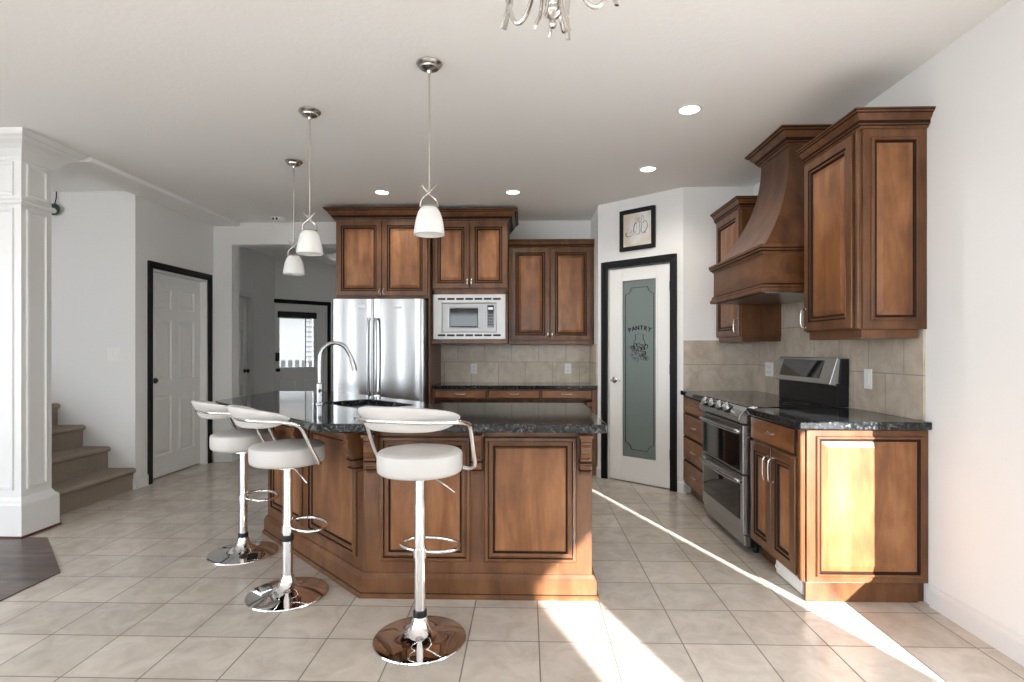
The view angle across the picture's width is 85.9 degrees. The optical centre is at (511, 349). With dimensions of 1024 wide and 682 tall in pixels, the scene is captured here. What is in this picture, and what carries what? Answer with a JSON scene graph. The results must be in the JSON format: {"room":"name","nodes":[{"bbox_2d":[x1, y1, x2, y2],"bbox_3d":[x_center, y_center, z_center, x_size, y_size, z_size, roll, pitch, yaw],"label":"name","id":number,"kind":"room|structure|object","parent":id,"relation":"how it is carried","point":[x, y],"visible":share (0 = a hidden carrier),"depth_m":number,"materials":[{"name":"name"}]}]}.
{"room":"kitchen","nodes":[
{"label":"kitchen","id":0,"kind":"room"},
{"bbox_2d":[0,537,60,600],"bbox_3d":[-4.470,1.277,-1.051,3.520,0.006,9.655,0,0,2],"label":"floor","id":1,"kind":"structure","parent":0,"point":[26,562],"depth_m":3.27,"materials":[{"name":"brown wood"}]},
{"bbox_2d":[0,127,87,538],"bbox_3d":[-3.645,-0.093,3.881,0.900,2.732,0.540,0,0,2],"label":"column","id":2,"kind":"structure","parent":0,"point":[29,504],"depth_m":3.78,"materials":[{"name":"white"}]},
{"bbox_2d":[52,191,121,467],"bbox_3d":[-4.821,-0.090,5.154,2.480,2.740,0.120,0,0,2],"label":"wall","id":3,"kind":"structure","parent":0,"point":[87,228],"depth_m":5.07,"materials":[{"name":"white paint"}]},
{"bbox_2d":[52,191,59,214],"bbox_3d":[-4.199,-1.348,5.043,0.110,0.226,0.057,0,0,2],"label":"wall ornament","id":4,"kind":"object","parent":3,"relation":"attached to","point":[54,205],"visible":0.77,"depth_m":5.03,"materials":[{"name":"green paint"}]},
{"bbox_2d":[107,348,119,360],"bbox_3d":[-3.663,0.040,5.057,0.118,0.116,0.010,0,0,2],"label":"light switch","id":5,"kind":"object","parent":3,"relation":"attached to","point":[113,354],"visible":1,"depth_m":5.05,"materials":[{"name":"white plastic"}]},
{"bbox_2d":[122,191,212,476],"bbox_3d":[-3.526,-0.090,5.688,0.160,2.740,1.260,0,0,2],"label":"wall","id":6,"kind":"structure","parent":0,"point":[151,231],"depth_m":5.12,"materials":[{"name":"white paint"}]},
{"bbox_2d":[133,473,148,489],"bbox_3d":[-3.514,1.224,5.130,0.134,0.112,0.173,0,0,2],"label":"baseboard","id":7,"kind":"structure","parent":6,"relation":"attached to","point":[140,481],"depth_m":5.11,"materials":[{"name":"white"}]},
{"bbox_2d":[63,157,239,225],"bbox_3d":[-3.301,-1.440,5.232,0.315,0.040,2.160,0,0,2],"label":"trim","id":8,"kind":"structure","parent":6,"relation":"attached to","point":[91,167],"depth_m":4.90,"materials":[{"name":"white paint"}]},
{"bbox_2d":[147,260,212,484],"bbox_3d":[-3.494,0.213,5.742,0.139,2.134,1.052,0,0,2],"label":"door","id":9,"kind":"structure","parent":6,"relation":"in","point":[176,303],"depth_m":5.75,"materials":[{"name":"white paint"}]},
{"bbox_2d":[239,247,274,428],"bbox_3d":[-3.741,-0.090,7.525,0.450,2.740,2.400,0,0,2],"label":"wall","id":10,"kind":"structure","parent":0,"point":[256,269],"depth_m":8.26,"materials":[{"name":"white paint"}]},
{"bbox_2d":[239,291,253,428],"bbox_3d":[-3.828,0.230,7.562,0.106,2.100,0.930,0,0,2],"label":"door","id":11,"kind":"structure","parent":10,"relation":"in","point":[243,370],"depth_m":7.89,"materials":[{"name":"white"}]},
{"bbox_2d":[275,258,335,390],"bbox_3d":[-3.260,-0.090,9.285,1.700,2.740,0.120,0,0,-43],"label":"wall","id":12,"kind":"structure","parent":0,"point":[318,283],"depth_m":9.11,"materials":[{"name":"white paint"}]},
{"bbox_2d":[274,299,330,390],"bbox_3d":[-3.445,0.234,9.051,0.949,2.092,0.113,0,0,-43],"label":"door","id":13,"kind":"structure","parent":12,"relation":"in","point":[305,378],"depth_m":9.11,"materials":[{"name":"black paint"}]},
{"bbox_2d":[278,311,316,318],"bbox_3d":[-3.498,-0.570,8.971,0.631,0.100,0.041,0,0,-43],"label":"window blind","id":14,"kind":"object","parent":13,"relation":"attached to","point":[283,314],"depth_m":8.97,"materials":[{"name":"grey"}]},
{"bbox_2d":[213,220,590,460],"bbox_3d":[-0.678,-0.090,6.321,5.740,2.740,0.160,0,0,2],"label":"wall","id":15,"kind":"structure","parent":0,"point":[227,240],"depth_m":6.31,"materials":[{"name":"white paint"}]},
{"bbox_2d":[214,452,238,461],"bbox_3d":[-3.307,1.224,6.376,0.217,0.112,0.154,0,0,2],"label":"baseboard","id":16,"kind":"structure","parent":15,"relation":"attached to","point":[218,456],"depth_m":6.30,"materials":[{"name":"white wood"}]},
{"bbox_2d":[322,206,431,301],"bbox_3d":[-1.347,-0.973,5.856,1.055,0.905,0.799,0,0,2],"label":"upper cabinet","id":17,"kind":"object","parent":15,"relation":"attached to","point":[379,255],"visible":0.94,"depth_m":5.54,"materials":[{"name":"brown wood"}]},
{"bbox_2d":[471,363,476,373],"bbox_3d":[-0.430,0.210,6.218,0.072,0.116,0.008,0,0,2],"label":"wall outlet","id":18,"kind":"object","parent":15,"relation":"attached to","point":[473,365],"visible":1,"depth_m":6.22,"materials":[{"name":"white plastic"}]},
{"bbox_2d":[432,208,517,343],"bbox_3d":[-0.375,-0.745,5.872,0.877,1.360,0.716,0,0,2],"label":"upper cabinet","id":19,"kind":"object","parent":15,"relation":"attached to","point":[472,256],"visible":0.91,"depth_m":5.60,"materials":[{"name":"brown wood"}]},
{"bbox_2d":[433,294,505,338],"bbox_3d":[-0.429,-0.338,5.807,0.737,0.460,0.424,0,0,2],"label":"microwave","id":20,"kind":"object","parent":19,"relation":"in","point":[455,316],"visible":1,"depth_m":5.60,"materials":[{"name":"silver metal"}]},
{"bbox_2d":[441,344,597,385],"bbox_3d":[0.033,0.151,5.916,1.690,0.420,0.610,0,0,2],"label":"backsplash","id":21,"kind":"structure","parent":15,"relation":"attached to","point":[495,363],"depth_m":6.21,"materials":[{"name":"tile"}]},
{"bbox_2d":[509,239,593,344],"bbox_3d":[0.423,-0.618,6.013,0.906,1.115,0.386,0,0,2],"label":"upper cabinet","id":22,"kind":"object","parent":15,"relation":"attached to","point":[551,281],"visible":1,"depth_m":5.86,"materials":[{"name":"brown wood"}]},
{"bbox_2d":[565,364,570,373],"bbox_3d":[0.629,0.210,6.189,0.072,0.116,0.008,0,0,2],"label":"wall outlet","id":23,"kind":"object","parent":15,"relation":"attached to","point":[567,366],"visible":1,"depth_m":6.19,"materials":[{"name":"white plastic"}]},
{"bbox_2d":[0,0,1010,264],"bbox_3d":[-2.035,-1.520,2.056,8.620,0.120,16.400,0,0,2],"label":"ceiling","id":24,"kind":"structure","parent":0,"point":[197,101],"depth_m":3.11,"materials":[{"name":"white paint"}]},
{"bbox_2d":[271,216,284,221],"bbox_3d":[-2.585,-1.442,6.072,0.140,0.034,0.142,0,0,2],"label":"smoke detector","id":25,"kind":"object","parent":24,"relation":"attached to","point":[273,218],"visible":1,"depth_m":6.03,"materials":[{"name":"white plastic"}]},
{"bbox_2d":[283,158,304,274],"bbox_3d":[-1.685,-1.022,4.248,0.156,0.873,0.156,0,0,2],"label":"pendant light","id":26,"kind":"object","parent":24,"relation":"hanging from","point":[293,265],"visible":0.88,"depth_m":4.22,"materials":[{"name":"white glass"}]},
{"bbox_2d":[296,106,322,255],"bbox_3d":[-1.234,-1.022,3.355,0.156,0.873,0.156,0,0,2],"label":"pendant light","id":27,"kind":"object","parent":24,"relation":"hanging from","point":[309,243],"visible":1,"depth_m":3.32,"materials":[{"name":"white glass"}]},
{"bbox_2d":[327,250,335,261],"bbox_3d":[-2.243,-1.310,7.264,0.390,0.299,0.390,0,0,2],"label":"flush ceiling light","id":28,"kind":"object","parent":24,"relation":"attached to","point":[332,256],"visible":0.13,"depth_m":7.13,"materials":[{"name":"silver metal"}]},
{"bbox_2d":[374,190,389,194],"bbox_3d":[-1.202,-1.456,5.085,0.148,0.006,0.148,0,0,2],"label":"recessed light","id":29,"kind":"object","parent":24,"relation":"in","point":[381,192],"visible":1,"depth_m":5.09,"materials":[{"name":"white plastic"}]},
{"bbox_2d":[414,56,444,237],"bbox_3d":[-0.421,-1.022,2.797,0.156,0.873,0.156,0,0,2],"label":"pendant light","id":30,"kind":"object","parent":24,"relation":"hanging from","point":[429,221],"visible":1,"depth_m":2.76,"materials":[{"name":"white glass"}]},
{"bbox_2d":[505,190,520,194],"bbox_3d":[0.009,-1.456,5.082,0.148,0.006,0.148,0,0,2],"label":"recessed light","id":31,"kind":"object","parent":24,"relation":"in","point":[511,192],"visible":1,"depth_m":5.08,"materials":[{"name":"white plastic"}]},
{"bbox_2d":[501,0,533,29],"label":"chandelier","id":32,"kind":"object","parent":24,"relation":"hanging from","point":[508,13],"depth_m":1.42,"materials":[{"name":"silver metal"}]},
{"bbox_2d":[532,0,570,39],"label":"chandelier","id":33,"kind":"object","parent":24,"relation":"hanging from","point":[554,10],"depth_m":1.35,"materials":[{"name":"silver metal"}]},
{"bbox_2d":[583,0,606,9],"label":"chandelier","id":34,"kind":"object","parent":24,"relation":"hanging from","point":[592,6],"depth_m":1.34,"materials":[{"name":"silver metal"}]},
{"bbox_2d":[639,166,657,171],"bbox_3d":[1.096,-1.456,4.432,0.148,0.006,0.148,0,0,2],"label":"recessed light","id":35,"kind":"object","parent":24,"relation":"in","point":[645,168],"visible":1,"depth_m":4.42,"materials":[{"name":"white plastic"}]},
{"bbox_2d":[677,104,701,114],"bbox_3d":[1.077,-1.456,3.337,0.148,0.006,0.148,0,0,2],"label":"recessed light","id":36,"kind":"object","parent":24,"relation":"in","point":[690,109],"visible":1,"depth_m":3.33,"materials":[{"name":"white plastic"}]},
{"bbox_2d":[0,460,1023,681],"bbox_3d":[-2.035,1.340,2.056,8.620,0.120,16.400,0,0,2],"label":"floor","id":37,"kind":"structure","parent":0,"point":[136,596],"depth_m":2.64,"materials":[{"name":"tile"}]},
{"bbox_2d":[52,403,135,514],"bbox_3d":[-4.764,0.394,4.639,2.603,1.773,0.895,0,0,2],"label":"staircase","id":38,"kind":"structure","parent":37,"relation":"on","point":[81,475],"depth_m":4.75,"materials":[{"name":"carpet"}]},
{"bbox_2d":[191,400,278,565],"bbox_3d":[-1.719,0.790,3.436,0.490,0.979,0.524,0,0,-43],"label":"bar stool","id":39,"kind":"object","parent":37,"relation":"on","point":[237,441],"visible":0.82,"depth_m":3.39,"materials":[{"name":"white leather"}]},
{"bbox_2d":[227,405,329,612],"bbox_3d":[-1.204,0.777,2.857,0.490,1.006,0.524,0,0,-43],"label":"bar stool","id":40,"kind":"object","parent":37,"relation":"on","point":[290,592],"visible":1,"depth_m":2.80,"materials":[{"name":"white leather"}]},
{"bbox_2d":[331,298,427,401],"bbox_3d":[-1.301,0.385,5.736,0.906,1.790,0.964,0,0,2],"label":"refrigerator","id":41,"kind":"object","parent":37,"relation":"on","point":[387,339],"visible":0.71,"depth_m":5.33,"materials":[{"name":"silver metal"}]},
{"bbox_2d":[354,406,476,665],"bbox_3d":[-0.418,0.752,2.395,0.524,1.056,0.490,0,0,17],"label":"bar stool","id":42,"kind":"object","parent":37,"relation":"on","point":[422,638],"visible":1,"depth_m":2.34,"materials":[{"name":"white leather"}]},
{"bbox_2d":[262,405,599,600],"bbox_3d":[-0.761,0.836,3.493,2.782,0.889,1.322,0,0,28],"label":"kitchen island","id":43,"kind":"object","parent":37,"relation":"on","point":[521,520],"visible":0.61,"depth_m":2.84,"materials":[{"name":"brown wood"}]},
{"bbox_2d":[215,391,606,432],"bbox_3d":[-0.788,0.370,3.635,2.526,0.040,2.055,0,0,2],"label":"island countertop","id":44,"kind":"structure","parent":43,"relation":"on","point":[300,406],"depth_m":3.13,"materials":[{"name":"stone"}]},
{"bbox_2d":[315,341,356,403],"bbox_3d":[-1.155,0.145,3.605,0.254,0.410,0.130,0,0,-40],"label":"faucet","id":45,"kind":"object","parent":44,"relation":"on","point":[319,386],"visible":1,"depth_m":3.57,"materials":[{"name":"silver metal"}]},
{"bbox_2d":[345,405,385,408],"bbox_3d":[-0.942,0.484,3.587,0.410,0.184,0.630,0,0,-43],"label":"sink","id":46,"kind":"object","parent":44,"relation":"in","point":[358,406],"visible":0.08,"depth_m":3.87,"materials":[{"name":"silver metal"}]},
{"bbox_2d":[428,299,440,402],"bbox_3d":[-0.825,0.380,5.894,0.018,1.798,0.699,0,0,2],"label":"end panel","id":47,"kind":"object","parent":37,"relation":"on","point":[434,350],"visible":0.21,"depth_m":5.62,"materials":[{"name":"brown wood"}]},
{"bbox_2d":[432,389,596,474],"bbox_3d":[0.030,0.841,5.891,1.687,0.879,0.605,0,0,2],"label":"base cabinet","id":48,"kind":"object","parent":37,"relation":"on","point":[588,397],"visible":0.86,"depth_m":5.62,"materials":[{"name":"brown wood"}]},
{"bbox_2d":[432,382,596,388],"bbox_3d":[0.031,0.381,5.911,1.684,0.038,0.619,0,0,2],"label":"countertop","id":49,"kind":"structure","parent":48,"relation":"on","point":[442,385],"depth_m":5.62,"materials":[{"name":"stone"}]},
{"bbox_2d":[683,396,704,503],"bbox_3d":[1.816,0.841,4.573,0.657,0.879,0.671,0,0,2],"label":"base cabinet","id":50,"kind":"object","parent":37,"relation":"on","point":[692,424],"visible":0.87,"depth_m":4.61,"materials":[{"name":"brown wood"}]},
{"bbox_2d":[681,390,778,399],"bbox_3d":[1.820,0.380,4.572,0.649,0.040,0.671,0,0,2],"label":"countertop","id":51,"kind":"structure","parent":50,"relation":"on","point":[696,394],"depth_m":4.55,"materials":[{"name":"stone"}]},
{"bbox_2d":[699,356,848,552],"bbox_3d":[1.755,0.664,3.829,0.710,1.231,0.796,0,0,2],"label":"stove","id":52,"kind":"object","parent":37,"relation":"on","point":[823,382],"visible":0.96,"depth_m":3.68,"materials":[{"name":"silver metal"}]},
{"bbox_2d":[746,424,760,546],"bbox_3d":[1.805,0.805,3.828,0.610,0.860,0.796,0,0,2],"label":"filler panel","id":53,"kind":"object","parent":52,"relation":"in","point":[750,542],"depth_m":3.44,"materials":[{"name":"brown wood"}]},
{"bbox_2d":[707,396,837,407],"bbox_3d":[1.763,0.365,3.829,0.555,0.020,0.792,0,0,2],"label":"cooktop","id":54,"kind":"object","parent":52,"relation":"in","point":[735,401],"depth_m":3.72,"materials":[{"name":"black glass"}]},
{"bbox_2d":[751,416,927,602],"bbox_3d":[1.769,0.841,3.092,0.669,0.879,0.652,0,0,2],"label":"base cabinet","id":55,"kind":"object","parent":37,"relation":"on","point":[845,512],"visible":0.96,"depth_m":2.77,"materials":[{"name":"brown wood"}]},
{"bbox_2d":[775,560,803,594],"bbox_3d":[1.518,1.240,3.015,0.018,0.071,0.300,0,0,2],"label":"floor vent","id":56,"kind":"object","parent":55,"relation":"in","point":[791,578],"visible":0.81,"depth_m":3.00,"materials":[{"name":"white plastic"}]},
{"bbox_2d":[746,408,931,429],"bbox_3d":[1.777,0.380,3.084,0.654,0.040,0.673,0,0,2],"label":"countertop","id":57,"kind":"structure","parent":55,"relation":"on","point":[798,418],"depth_m":2.89,"materials":[{"name":"stone"}]},
{"bbox_2d":[591,187,752,492],"bbox_3d":[1.379,-0.090,5.414,1.806,2.740,0.530,0,0,45],"label":"wall","id":58,"kind":"structure","parent":0,"point":[685,227],"depth_m":4.94,"materials":[{"name":"white paint"}]},
{"bbox_2d":[619,205,655,251],"bbox_3d":[1.191,-1.150,5.232,0.378,0.395,0.024,0,0,43],"label":"picture frame","id":59,"kind":"object","parent":58,"relation":"attached to","point":[637,226],"visible":1,"depth_m":5.22,"materials":[{"name":"black paint"}]},
{"bbox_2d":[623,210,650,246],"bbox_3d":[1.194,-1.150,5.236,0.302,0.314,0.009,0,0,43],"label":"print","id":60,"kind":"object","parent":59,"relation":"attached to","point":[636,223],"depth_m":5.23},
{"bbox_2d":[601,253,676,491],"bbox_3d":[1.196,0.203,5.239,0.802,2.154,0.105,0,0,43],"label":"door","id":61,"kind":"structure","parent":58,"relation":"in","point":[643,299],"depth_m":5.25,"materials":[{"name":"white wood"}]},
{"bbox_2d":[596,465,686,492],"bbox_3d":[1.079,1.224,5.473,0.330,0.112,1.438,0,0,-28],"label":"baseboard","id":62,"kind":"structure","parent":58,"relation":"attached to","point":[681,485],"depth_m":4.94,"materials":[{"name":"white wood"}]},
{"bbox_2d":[710,195,780,341],"bbox_3d":[1.952,-0.637,4.596,0.386,1.135,0.615,0,0,2],"label":"upper cabinet","id":63,"kind":"object","parent":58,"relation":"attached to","point":[734,323],"visible":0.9,"depth_m":4.37,"materials":[{"name":"brown wood"}]},
{"bbox_2d":[753,0,1023,636],"bbox_3d":[2.094,-0.090,0.123,0.140,2.740,12.360,0,0,2],"label":"wall","id":64,"kind":"structure","parent":0,"point":[974,333],"depth_m":2.47,"materials":[{"name":"white paint"}]},
{"bbox_2d":[765,362,772,376],"bbox_3d":[2.129,0.160,4.554,0.008,0.116,0.146,0,0,2],"label":"wall outlet","id":65,"kind":"object","parent":64,"relation":"attached to","point":[768,365],"visible":1,"depth_m":4.54,"materials":[{"name":"white plastic"}]},
{"bbox_2d":[709,124,832,304],"bbox_3d":[1.833,-0.905,3.856,0.585,1.100,0.964,0,0,2],"label":"range hood","id":66,"kind":"object","parent":64,"relation":"attached to","point":[765,265],"visible":0.74,"depth_m":3.62,"materials":[{"name":"brown wood"}]},
{"bbox_2d":[716,292,803,304],"bbox_3d":[1.850,-0.369,3.856,0.530,0.029,0.880,0,0,2],"label":"range hood","id":67,"kind":"object","parent":66,"relation":"on","point":[762,298],"depth_m":3.87,"materials":[{"name":"wood"}]},
{"bbox_2d":[683,301,924,420],"bbox_3d":[1.816,-0.041,3.859,0.620,0.799,2.125,0,0,2],"label":"backsplash","id":68,"kind":"structure","parent":64,"relation":"attached to","point":[897,366],"depth_m":3.78,"materials":[{"name":"tile"}]},
{"bbox_2d":[796,106,935,339],"bbox_3d":[1.909,-0.632,3.028,0.386,1.145,0.612,0,0,2],"label":"upper cabinet","id":69,"kind":"object","parent":64,"relation":"attached to","point":[865,175],"visible":1,"depth_m":2.79,"materials":[{"name":"brown wood"}]},
{"bbox_2d":[864,369,871,388],"bbox_3d":[2.092,0.170,3.234,0.010,0.116,0.072,0,0,2],"label":"light switch","id":70,"kind":"object","parent":64,"relation":"attached to","point":[867,372],"visible":1,"depth_m":3.23,"materials":[{"name":"white plastic"}]},
{"bbox_2d":[929,584,1023,666],"bbox_3d":[1.969,1.224,-1.654,0.014,0.112,8.800,0,0,2],"label":"baseboard","id":71,"kind":"structure","parent":64,"relation":"attached to","point":[1008,642],"depth_m":2.44,"materials":[{"name":"white"}]},
{"label":"outside","id":72,"kind":"structure","parent":0,"visible":0},
{"bbox_3d":[0.000,1.585,0.000,120.000,0.290,120.000,0,0,2],"label":"ground","id":73,"kind":"structure","parent":72,"visible":0},
{"bbox_2d":[279,317,311,366],"bbox_3d":[-10.642,-0.860,23.067,10.800,4.600,5.800,0,0,-43],"label":"house","id":74,"kind":"structure","parent":73,"relation":"on","point":[292,330],"depth_m":21.64,"materials":[{"name":"grey"}]},
{"bbox_2d":[281,360,311,366],"bbox_3d":[-7.027,0.865,15.201,6.050,1.150,0.064,0,0,-43],"label":"picket fence","id":75,"kind":"object","parent":73,"relation":"on","point":[282,361],"visible":0.04,"depth_m":15.91,"materials":[{"name":"grey"}]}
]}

